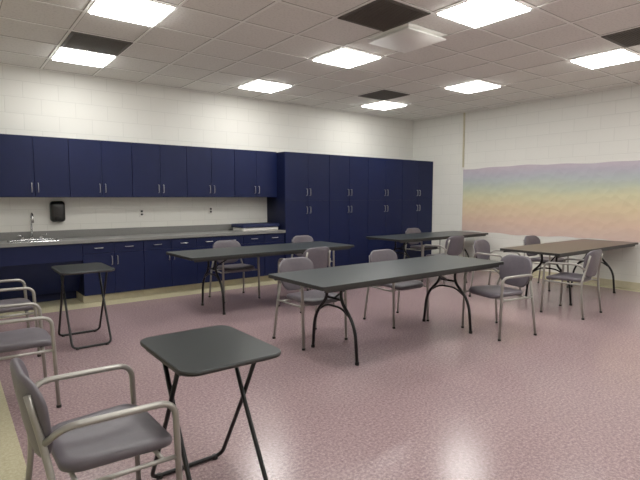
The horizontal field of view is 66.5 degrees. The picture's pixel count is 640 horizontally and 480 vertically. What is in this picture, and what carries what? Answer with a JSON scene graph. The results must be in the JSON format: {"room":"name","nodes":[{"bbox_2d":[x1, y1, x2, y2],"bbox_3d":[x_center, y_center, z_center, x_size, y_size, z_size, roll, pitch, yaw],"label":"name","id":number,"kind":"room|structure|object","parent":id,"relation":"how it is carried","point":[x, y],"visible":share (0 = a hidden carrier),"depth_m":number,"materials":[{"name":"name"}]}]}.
{"room":"common room","nodes":[
{"label":"common room","id":0,"kind":"room"},
{"bbox_2d":[0,64,412,232],"bbox_3d":[-1.735,-0.868,7.796,9.540,3.080,0.120,-4,6,-37],"label":"wall","id":1,"kind":"structure","parent":0,"point":[33,102],"depth_m":7.20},
{"bbox_2d":[0,134,69,196],"bbox_3d":[-3.576,-0.903,6.061,0.775,0.745,0.373,-4,6,-37],"label":"upper cabinet","id":2,"kind":"object","parent":1,"relation":"attached to","point":[30,166],"visible":1,"depth_m":5.94,"materials":[{"name":"blue laminate"}]},
{"bbox_2d":[49,201,65,221],"bbox_3d":[-3.427,-0.372,6.377,0.170,0.270,0.130,-4,6,-37],"label":"soap dispenser","id":3,"kind":"object","parent":1,"relation":"attached to","point":[57,208],"visible":1,"depth_m":6.33,"materials":[{"name":"black plastic"}]},
{"bbox_2d":[68,138,132,196],"bbox_3d":[-2.960,-0.945,6.532,0.775,0.745,0.373,-4,6,-37],"label":"upper cabinet","id":4,"kind":"object","parent":1,"relation":"attached to","point":[97,168],"visible":1,"depth_m":6.40,"materials":[{"name":"blue laminate"}]},
{"bbox_2d":[139,209,143,216],"bbox_3d":[-2.591,-0.395,7.095,0.075,0.120,0.010,-4,6,-37],"label":"wall outlet","id":5,"kind":"object","parent":1,"relation":"attached to","point":[141,211],"visible":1,"depth_m":7.09,"materials":[{"name":"white plastic"}]},
{"bbox_2d":[131,142,186,196],"bbox_3d":[-2.344,-0.987,7.003,0.775,0.745,0.373,-4,6,-37],"label":"upper cabinet","id":6,"kind":"object","parent":1,"relation":"attached to","point":[158,170],"visible":0.99,"depth_m":6.87,"materials":[{"name":"blue laminate"}]},
{"bbox_2d":[186,146,234,196],"bbox_3d":[-1.728,-1.028,7.474,0.775,0.745,0.373,-4,6,-37],"label":"upper cabinet","id":7,"kind":"object","parent":1,"relation":"attached to","point":[210,171],"visible":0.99,"depth_m":7.34,"materials":[{"name":"blue laminate"}]},
{"bbox_2d":[208,206,212,213],"bbox_3d":[-1.734,-0.472,7.748,0.075,0.120,0.010,-4,6,-37],"label":"wall outlet","id":8,"kind":"object","parent":1,"relation":"attached to","point":[210,208],"visible":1,"depth_m":7.74,"materials":[{"name":"white plastic"}]},
{"bbox_2d":[234,149,276,196],"bbox_3d":[-1.111,-1.070,7.946,0.775,0.745,0.373,-4,6,-37],"label":"upper cabinet","id":9,"kind":"object","parent":1,"relation":"attached to","point":[255,172],"visible":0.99,"depth_m":7.81,"materials":[{"name":"blue laminate"}]},
{"bbox_2d":[0,270,639,479],"bbox_3d":[1.163,1.047,4.174,9.300,0.100,9.400,-4,6,-37],"label":"floor","id":10,"kind":"structure","parent":0,"point":[433,399],"depth_m":3.53,"materials":[{"name":"tile"}]},
{"bbox_2d":[0,279,40,356],"bbox_3d":[-2.753,0.612,4.194,0.516,0.765,0.544,-4,6,-38],"label":"armchair","id":11,"kind":"object","parent":10,"relation":"on","point":[15,300],"visible":0.86,"depth_m":4.13,"materials":[{"name":"beige metal"}]},
{"bbox_2d":[0,302,61,407],"bbox_3d":[-2.044,0.700,3.192,0.516,0.765,0.544,-4,6,-37],"label":"armchair","id":12,"kind":"object","parent":10,"relation":"on","point":[32,337],"visible":0.91,"depth_m":3.14,"materials":[{"name":"beige metal"}]},
{"bbox_2d":[0,243,82,302],"bbox_3d":[-3.653,0.444,6.010,1.247,0.778,0.548,-4,6,-37],"label":"apron panel","id":13,"kind":"object","parent":10,"relation":"on","point":[31,264],"visible":0.86,"depth_m":5.97,"materials":[{"name":"blue laminate"}]},
{"bbox_2d":[51,263,114,349],"bbox_3d":[-2.233,0.606,4.620,0.455,0.700,0.585,-4,6,-37],"label":"folding table","id":14,"kind":"object","parent":10,"relation":"on","point":[85,268],"visible":1,"depth_m":4.54,"materials":[{"name":"black plastic"}]},
{"bbox_2d":[10,357,182,479],"bbox_3d":[-0.879,0.813,1.909,0.516,0.765,0.544,-4,6,-38],"label":"armchair","id":15,"kind":"object","parent":10,"relation":"on","point":[123,431],"visible":1,"depth_m":1.80,"materials":[{"name":"beige metal"}]},
{"bbox_2d":[76,240,144,302],"bbox_3d":[-2.846,0.391,6.606,0.758,0.779,0.583,-4,6,-37],"label":"base cabinet","id":16,"kind":"object","parent":10,"relation":"on","point":[127,257],"visible":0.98,"depth_m":6.42,"materials":[{"name":"blue laminate"}]},
{"bbox_2d":[143,237,196,295],"bbox_3d":[-2.243,0.350,7.066,0.758,0.779,0.583,-4,6,-37],"label":"base cabinet","id":17,"kind":"object","parent":10,"relation":"on","point":[163,273],"visible":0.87,"depth_m":6.84,"materials":[{"name":"blue laminate"}]},
{"bbox_2d":[140,325,280,479],"bbox_3d":[-0.500,0.818,2.215,0.455,0.700,0.585,-4,6,-37],"label":"folding table","id":18,"kind":"object","parent":10,"relation":"on","point":[211,349],"visible":0.91,"depth_m":2.15,"materials":[{"name":"grey laminate"}]},
{"bbox_2d":[196,235,242,289],"bbox_3d":[-1.640,0.309,7.527,0.758,0.779,0.583,-4,6,-37],"label":"base cabinet","id":19,"kind":"object","parent":10,"relation":"on","point":[235,278],"visible":0.41,"depth_m":7.27,"materials":[{"name":"blue laminate"}]},
{"bbox_2d":[208,240,260,299],"bbox_3d":[-1.166,0.400,6.589,0.544,0.765,0.516,-4,6,-35],"label":"armchair","id":20,"kind":"object","parent":10,"relation":"on","point":[231,268],"visible":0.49,"depth_m":6.60,"materials":[{"name":"grey fabric"}]},
{"bbox_2d":[166,241,353,314],"bbox_3d":[-0.693,0.455,6.336,2.360,0.700,0.780,-4,6,-37],"label":"folding table","id":21,"kind":"object","parent":10,"relation":"on","point":[215,254],"visible":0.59,"depth_m":5.95,"materials":[{"name":"grey laminate"}]},
{"bbox_2d":[242,233,284,283],"bbox_3d":[-1.037,0.269,7.988,0.758,0.779,0.583,-4,6,-37],"label":"base cabinet","id":22,"kind":"object","parent":10,"relation":"on","point":[268,264],"visible":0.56,"depth_m":7.78,"materials":[{"name":"blue laminate"}]},
{"bbox_2d":[0,224,285,247],"bbox_3d":[-2.617,-0.084,6.742,4.738,0.138,0.579,-4,6,-37],"label":"countertop","id":23,"kind":"structure","parent":22,"relation":"on","point":[164,232],"depth_m":6.73,"materials":[{"name":"laminate"}]},
{"bbox_2d":[17,212,46,239],"bbox_3d":[-3.647,-0.177,6.171,0.239,0.347,0.236,1,5,7],"label":"faucet","id":24,"kind":"object","parent":23,"relation":"on","point":[31,213],"visible":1,"depth_m":6.17,"materials":[{"name":"silver metal"}]},
{"bbox_2d":[7,238,61,242],"bbox_3d":[-3.528,0.084,6.037,0.560,0.162,0.370,-4,6,-37],"label":"sink","id":25,"kind":"object","parent":23,"relation":"in","point":[55,239],"visible":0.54,"depth_m":6.03,"materials":[{"name":"silver metal"}]},
{"bbox_2d":[231,222,279,231],"bbox_3d":[-1.050,-0.215,7.964,0.700,0.108,0.400,-4,6,-37],"label":"storage bin","id":26,"kind":"object","parent":23,"relation":"on","point":[263,226],"visible":1,"depth_m":7.81,"materials":[{"name":"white plastic"}]},
{"bbox_2d":[267,152,328,266],"bbox_3d":[-0.364,-0.428,8.430,0.912,2.089,0.608,-4,6,-37],"label":"storage cabinet","id":27,"kind":"object","parent":10,"relation":"on","point":[300,206],"visible":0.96,"depth_m":8.14,"materials":[{"name":"blue laminate"}]},
{"bbox_2d":[278,247,334,312],"bbox_3d":[-0.167,0.448,6.044,0.544,0.765,0.516,-4,7,-39],"label":"armchair","id":28,"kind":"object","parent":10,"relation":"on","point":[319,256],"visible":0.39,"depth_m":5.84,"materials":[{"name":"grey fabric"}]},
{"bbox_2d":[272,257,347,350],"bbox_3d":[-0.103,0.570,4.665,0.544,0.765,0.516,-4,7,-39],"label":"armchair","id":29,"kind":"object","parent":10,"relation":"on","point":[314,297],"visible":0.55,"depth_m":4.66,"materials":[{"name":"beige metal"}]},
{"bbox_2d":[291,235,334,290],"bbox_3d":[-0.137,0.327,7.426,0.544,0.765,0.516,-4,7,-39],"label":"armchair","id":30,"kind":"object","parent":10,"relation":"on","point":[302,238],"visible":0.18,"depth_m":7.53,"materials":[{"name":"beige metal"}]},
{"bbox_2d":[329,155,367,266],"bbox_3d":[0.361,-0.477,8.984,0.912,2.089,0.608,-4,6,-37],"label":"storage cabinet","id":31,"kind":"object","parent":10,"relation":"on","point":[348,175],"visible":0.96,"depth_m":8.76,"materials":[{"name":"blue laminate"}]},
{"bbox_2d":[367,157,402,262],"bbox_3d":[1.087,-0.525,9.538,0.912,2.089,0.608,-4,6,-37],"label":"storage cabinet","id":32,"kind":"object","parent":10,"relation":"on","point":[384,174],"visible":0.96,"depth_m":9.29,"materials":[{"name":"blue laminate"}]},
{"bbox_2d":[268,255,503,365],"bbox_3d":[0.722,0.606,4.630,2.360,0.700,0.780,-4,6,-37],"label":"folding table","id":33,"kind":"object","parent":10,"relation":"on","point":[328,280],"visible":1,"depth_m":4.34,"materials":[{"name":"grey laminate"}]},
{"bbox_2d":[363,249,428,328],"bbox_3d":[0.835,0.507,5.382,0.544,0.765,0.516,-4,6,-35],"label":"armchair","id":34,"kind":"object","parent":10,"relation":"on","point":[384,254],"visible":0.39,"depth_m":5.35,"materials":[{"name":"grey fabric"}]},
{"bbox_2d":[401,160,432,258],"bbox_3d":[1.812,-0.574,10.092,0.912,2.089,0.608,-4,6,-37],"label":"storage cabinet","id":35,"kind":"object","parent":10,"relation":"on","point":[417,176],"visible":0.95,"depth_m":9.85,"materials":[{"name":"blue laminate"}]},
{"bbox_2d":[404,228,440,258],"bbox_3d":[1.924,0.166,9.252,0.544,0.765,0.516,-4,6,-37],"label":"armchair","id":36,"kind":"object","parent":10,"relation":"on","point":[409,230],"visible":0.41,"depth_m":9.22,"materials":[{"name":"beige metal"}]},
{"bbox_2d":[366,231,487,271],"bbox_3d":[1.930,0.256,8.593,2.360,0.700,0.780,-4,6,-37],"label":"folding table","id":37,"kind":"object","parent":10,"relation":"on","point":[429,236],"visible":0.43,"depth_m":8.18,"materials":[{"name":"grey laminate"}]},
{"bbox_2d":[421,235,466,284],"bbox_3d":[1.994,0.295,7.783,0.544,0.765,0.516,-3,6,-33],"label":"armchair","id":38,"kind":"object","parent":10,"relation":"on","point":[454,245],"visible":0.73,"depth_m":7.56,"materials":[{"name":"grey fabric"}]},
{"bbox_2d":[469,239,520,296],"bbox_3d":[2.394,0.393,6.673,0.544,0.765,0.516,-5,7,-43],"label":"armchair","id":39,"kind":"object","parent":10,"relation":"on","point":[481,248],"visible":0.56,"depth_m":6.76,"materials":[{"name":"grey fabric"}]},
{"bbox_2d":[461,254,536,340],"bbox_3d":[1.815,0.547,4.927,0.516,0.765,0.544,-2,6,-24],"label":"armchair","id":40,"kind":"object","parent":10,"relation":"on","point":[516,270],"visible":0.95,"depth_m":4.91,"materials":[{"name":"beige metal"}]},
{"bbox_2d":[523,235,568,290],"bbox_3d":[3.389,0.330,7.384,0.544,0.765,0.516,-4,6,-35],"label":"armchair","id":41,"kind":"object","parent":10,"relation":"on","point":[528,240],"visible":0.4,"depth_m":7.42,"materials":[{"name":"beige metal"}]},
{"bbox_2d":[500,239,637,305],"bbox_3d":[3.482,0.419,6.741,2.340,0.700,0.780,-4,6,-37],"label":"folding table","id":42,"kind":"object","parent":10,"relation":"on","point":[559,249],"visible":0.77,"depth_m":6.46,"materials":[{"name":"laminate"}]},
{"bbox_2d":[540,249,602,319],"bbox_3d":[2.974,0.476,5.732,0.544,0.765,0.516,-4,7,-40],"label":"armchair","id":43,"kind":"object","parent":10,"relation":"on","point":[592,260],"visible":1,"depth_m":5.60,"materials":[{"name":"grey fabric"}]},
{"bbox_2d":[0,0,639,120],"bbox_3d":[1.163,-2.011,3.905,9.300,0.080,9.400,-4,6,-37],"label":"ceiling","id":44,"kind":"structure","parent":0,"point":[284,17],"depth_m":5.34,"materials":[{"name":"tile"}]},
{"bbox_2d":[51,46,116,67],"bbox_3d":[-2.743,-2.112,5.658,0.584,0.021,0.584,-4,6,-37],"label":"ceiling light","id":45,"kind":"object","parent":44,"relation":"in","point":[64,54],"depth_m":5.61,"materials":[{"name":"white plastic"}]},
{"bbox_2d":[61,31,132,55],"bbox_3d":[-2.371,-2.074,5.175,0.584,0.011,0.584,-4,6,-37],"label":"ceiling vent","id":46,"kind":"object","parent":44,"relation":"in","point":[75,40],"visible":1,"depth_m":5.16,"materials":[{"name":"black metal"}]},
{"bbox_2d":[87,0,176,26],"bbox_3d":[-1.629,-1.984,4.212,0.584,0.021,0.584,-4,6,-37],"label":"ceiling light","id":47,"kind":"object","parent":44,"relation":"in","point":[143,12],"depth_m":4.19,"materials":[{"name":"white plastic"}]},
{"bbox_2d":[238,80,292,92],"bbox_3d":[-0.807,-2.242,7.137,0.584,0.021,0.584,-4,6,-37],"label":"ceiling light","id":48,"kind":"object","parent":44,"relation":"in","point":[257,85],"depth_m":7.08,"materials":[{"name":"white plastic"}]},
{"bbox_2d":[0,0,639,120],"bbox_3d":[1.162,-1.968,3.910,9.300,0.007,9.404,-4,6,-37],"label":"grid","id":49,"kind":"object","parent":44,"relation":"attached to","point":[180,5],"depth_m":5.55,"materials":[{"name":"metal"}]},
{"bbox_2d":[311,47,380,67],"bbox_3d":[0.307,-2.115,5.691,0.584,0.021,0.584,-4,6,-37],"label":"ceiling light","id":50,"kind":"object","parent":44,"relation":"in","point":[342,57],"depth_m":5.65,"materials":[{"name":"white plastic"}]},
{"bbox_2d":[337,0,430,31],"bbox_3d":[0.566,-2.002,4.357,0.584,0.011,0.584,-4,6,-37],"label":"grille","id":51,"kind":"object","parent":44,"relation":"in","point":[381,15],"depth_m":4.34,"materials":[{"name":"black metal"}]},
{"bbox_2d":[359,90,409,100],"bbox_3d":[1.016,-2.303,7.765,0.584,0.011,0.584,-4,6,-37],"label":"ceiling vent","id":52,"kind":"object","parent":44,"relation":"in","point":[383,95],"visible":1,"depth_m":7.76,"materials":[{"name":"black metal"}]},
{"bbox_2d":[362,101,406,109],"bbox_3d":[1.129,-2.373,8.617,0.584,0.021,0.584,-4,6,-37],"label":"ceiling light","id":53,"kind":"object","parent":44,"relation":"in","point":[382,105],"depth_m":8.55,"materials":[{"name":"white plastic"}]},
{"bbox_2d":[368,23,446,52],"bbox_3d":[0.876,-2.027,4.922,0.570,0.049,0.570,-4,6,-37],"label":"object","id":54,"kind":"structure","parent":44,"relation":"attached to","point":[407,37],"depth_m":4.85,"materials":[{"name":"white metal"}]},
{"bbox_2d":[368,23,446,52],"bbox_3d":[0.876,-2.027,4.922,0.570,0.049,0.570,-4,6,-37],"label":"ceiling vent","id":55,"kind":"object","parent":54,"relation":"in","point":[407,37],"depth_m":4.85,"materials":[{"name":"white metal"}]},
{"bbox_2d":[444,80,500,92],"bbox_3d":[2.243,-2.245,7.171,0.584,0.021,0.584,-4,6,-37],"label":"ceiling light","id":56,"kind":"object","parent":44,"relation":"in","point":[474,86],"depth_m":7.13,"materials":[{"name":"white plastic"}]},
{"bbox_2d":[435,0,532,27],"bbox_3d":[1.421,-1.987,4.245,0.584,0.021,0.584,-4,6,-37],"label":"ceiling light","id":57,"kind":"object","parent":44,"relation":"in","point":[473,13],"depth_m":4.22,"materials":[{"name":"white plastic"}]},
{"bbox_2d":[569,48,639,68],"bbox_3d":[3.357,-2.118,5.725,0.584,0.021,0.584,-4,6,-37],"label":"ceiling light","id":58,"kind":"object","parent":44,"relation":"in","point":[622,55],"depth_m":5.69,"materials":[{"name":"white plastic"}]},
{"bbox_2d":[601,27,639,47],"bbox_3d":[3.244,-2.047,4.872,0.584,0.011,0.584,-4,6,-37],"label":"ceiling vent","id":59,"kind":"object","parent":44,"relation":"in","point":[627,38],"visible":1,"depth_m":4.96,"materials":[{"name":"black metal"}]},
{"bbox_2d":[412,85,639,282],"bbox_3d":[4.900,-0.788,6.891,0.120,3.080,9.400,-4,6,-37],"label":"wall","id":60,"kind":"structure","parent":0,"point":[605,124],"depth_m":8.39,"materials":[{"name":"white paint"}]},
{"bbox_2d":[462,113,464,166],"bbox_3d":[2.782,-1.931,9.442,0.021,1.037,0.030,-4,6,-37],"label":"cable conduit","id":61,"kind":"object","parent":60,"relation":"attached to","point":[463,113],"visible":1,"depth_m":9.43,"materials":[{"name":"white metal"}]},
{"bbox_2d":[461,158,639,243],"bbox_3d":[3.938,-0.652,8.048,0.015,1.255,3.840,-4,6,-37],"label":"mural","id":62,"kind":"object","parent":60,"relation":"attached to","point":[571,200],"visible":0.98,"depth_m":8.07,"materials":[{"name":"multicoloured paint"}]},
{"bbox_2d":[489,269,639,289],"bbox_3d":[5.033,0.721,6.741,0.012,0.100,8.790,-4,6,-37],"label":"baseboard","id":63,"kind":"structure","parent":60,"relation":"attached to","point":[624,284],"depth_m":7.49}
]}

